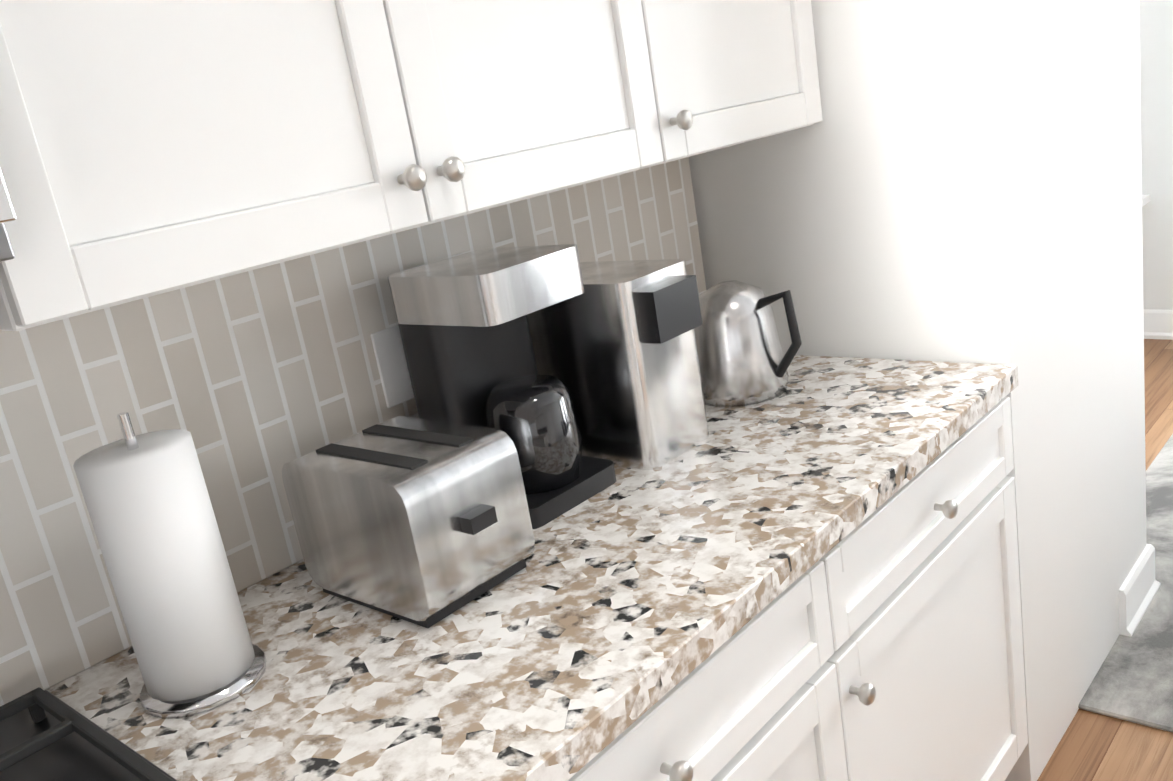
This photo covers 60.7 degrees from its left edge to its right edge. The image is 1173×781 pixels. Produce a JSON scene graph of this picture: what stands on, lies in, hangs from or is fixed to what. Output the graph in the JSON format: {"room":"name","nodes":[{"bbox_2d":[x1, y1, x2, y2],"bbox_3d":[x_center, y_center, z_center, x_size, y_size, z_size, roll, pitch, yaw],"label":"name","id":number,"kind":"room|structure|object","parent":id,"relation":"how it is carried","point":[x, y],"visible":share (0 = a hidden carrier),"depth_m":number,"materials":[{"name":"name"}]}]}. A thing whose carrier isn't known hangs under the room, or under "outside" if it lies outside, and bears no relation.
{"room":"kitchen","nodes":[
{"label":"kitchen","id":0,"kind":"room"},
{"bbox_2d":[0,0,487,359],"bbox_3d":[-0.544,-0.622,1.004,0.327,1.030,0.589,5,21,42],"label":"upper cabinet","id":1,"kind":"object","parent":0,"relation":"attached to","point":[232,216],"depth_m":1.01,"materials":[{"name":"white wood"}]},
{"bbox_2d":[0,169,15,261],"bbox_3d":[-0.854,-0.184,0.605,0.454,0.397,0.754,5,21,42],"label":"over-the-range microwave","id":2,"kind":"object","parent":1,"relation":"attached to","point":[7,213],"visible":1,"depth_m":0.79,"materials":[{"name":"silver metal"}]},
{"bbox_2d":[444,0,699,223],"bbox_3d":[-0.239,-0.769,1.329,0.327,1.030,0.590,5,21,42],"label":"upper cabinet","id":3,"kind":"object","parent":0,"relation":"attached to","point":[565,101],"depth_m":1.38,"materials":[{"name":"white wood"}]},
{"bbox_2d":[689,0,1146,780],"bbox_3d":[0.571,-0.658,2.345,1.090,2.740,0.900,5,21,42],"label":"wall","id":4,"kind":"structure","parent":0,"point":[951,180],"depth_m":1.94,"materials":[{"name":"white paint"}]},
{"bbox_2d":[680,0,822,153],"bbox_3d":[0.056,-0.910,1.643,0.327,1.030,0.556,5,21,42],"label":"upper cabinet","id":5,"kind":"object","parent":4,"relation":"attached to","point":[753,63],"depth_m":1.69,"materials":[{"name":"white wood"}]},
{"bbox_2d":[1119,544,1160,597],"bbox_3d":[1.292,0.450,2.835,0.586,0.135,0.026,5,21,42],"label":"baseboard","id":6,"kind":"structure","parent":4,"relation":"attached to","point":[1139,587],"depth_m":2.57,"materials":[{"name":"white wood"}]},
{"bbox_2d":[1143,310,1144,338],"bbox_3d":[1.810,0.067,3.854,0.026,0.135,2.350,5,21,42],"label":"baseboard","id":7,"kind":"structure","parent":4,"relation":"attached to","point":[1143,310],"depth_m":4.68,"materials":[{"name":"white wood"}]},
{"bbox_2d":[1037,339,1172,780],"bbox_3d":[1.285,1.979,-2.047,8.350,0.100,12.900,5,21,42],"label":"floor","id":8,"kind":"structure","parent":0,"point":[1092,746],"depth_m":2.15,"materials":[{"name":"brown wood"}]},
{"bbox_2d":[0,687,177,780],"bbox_3d":[-0.574,0.905,0.832,0.651,0.937,0.752,5,21,42],"label":"range","id":9,"kind":"object","parent":8,"relation":"on","point":[45,735],"visible":1,"depth_m":1.03,"materials":[{"name":"black metal"}]},
{"bbox_2d":[576,532,883,780],"bbox_3d":[-0.079,0.707,1.411,0.642,0.875,0.811,5,21,42],"label":"base cabinet","id":10,"kind":"object","parent":8,"relation":"on","point":[793,697],"depth_m":1.27,"materials":[{"name":"white wood"}]},
{"bbox_2d":[860,397,1027,780],"bbox_3d":[0.349,0.502,1.867,0.642,0.875,0.745,5,21,42],"label":"base cabinet","id":11,"kind":"object","parent":8,"relation":"on","point":[941,564],"depth_m":1.68,"materials":[{"name":"white wood"}]},
{"bbox_2d":[40,354,1017,780],"bbox_3d":[0.054,0.177,1.497,0.657,0.040,1.439,5,21,42],"label":"countertop","id":12,"kind":"structure","parent":11,"relation":"on","point":[620,599],"depth_m":1.19,"materials":[{"name":"multicoloured stone"}]},
{"bbox_2d":[73,412,265,718],"bbox_3d":[-0.468,0.181,1.114,0.140,0.330,0.140,5,21,42],"label":"paper towel","id":13,"kind":"object","parent":12,"relation":"on","point":[153,520],"visible":1,"depth_m":1.08,"materials":[{"name":"white paper"}]},
{"bbox_2d":[282,416,534,627],"bbox_3d":[-0.224,0.160,1.294,0.280,0.192,0.180,5,21,42],"label":"toaster","id":14,"kind":"object","parent":12,"relation":"on","point":[425,523],"visible":0.98,"depth_m":1.22,"materials":[{"name":"silver metal"}]},
{"bbox_2d":[388,244,615,528],"bbox_3d":[-0.122,-0.014,1.510,0.220,0.370,0.200,5,21,42],"label":"coffee maker","id":15,"kind":"object","parent":12,"relation":"on","point":[464,328],"visible":0.83,"depth_m":1.45,"materials":[{"name":"black plastic"}]},
{"bbox_2d":[527,259,708,469],"bbox_3d":[0.056,-0.049,1.652,0.270,0.300,0.170,5,21,42],"label":"espresso machine","id":16,"kind":"object","parent":12,"relation":"on","point":[615,348],"visible":0.79,"depth_m":1.57,"materials":[{"name":"silver metal"}]},
{"bbox_2d":[694,280,801,406],"bbox_3d":[0.281,-0.096,1.845,0.258,0.210,0.180,5,21,42],"label":"kettle","id":17,"kind":"object","parent":12,"relation":"on","point":[743,359],"visible":0.83,"depth_m":1.79,"materials":[{"name":"silver metal"}]},
{"bbox_2d":[1078,434,1172,732],"bbox_3d":[3.379,0.377,2.058,3.970,0.012,2.890,5,21,42],"label":"dining rug","id":18,"kind":"object","parent":8,"relation":"on","point":[1132,681],"visible":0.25,"depth_m":2.40,"materials":[{"name":"fabric"}]},
{"bbox_2d":[1139,0,1172,309],"bbox_3d":[4.175,-1.434,2.871,4.655,2.740,0.200,5,21,42],"label":"wall","id":19,"kind":"structure","parent":0,"point":[1156,49],"depth_m":4.44,"materials":[{"name":"white paint"}]},
{"bbox_2d":[1142,194,1149,206],"bbox_3d":[1.811,-1.428,3.787,0.185,1.876,1.640,5,21,42],"label":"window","id":20,"kind":"structure","parent":19,"relation":"in","point":[1145,199],"depth_m":4.42,"materials":[{"name":"white"}]},
{"bbox_2d":[1145,310,1172,339],"bbox_3d":[4.241,-0.170,3.214,4.455,0.135,0.026,5,21,42],"label":"baseboard","id":21,"kind":"structure","parent":19,"relation":"attached to","point":[1158,323],"depth_m":4.64,"materials":[{"name":"white wood"}]}
]}

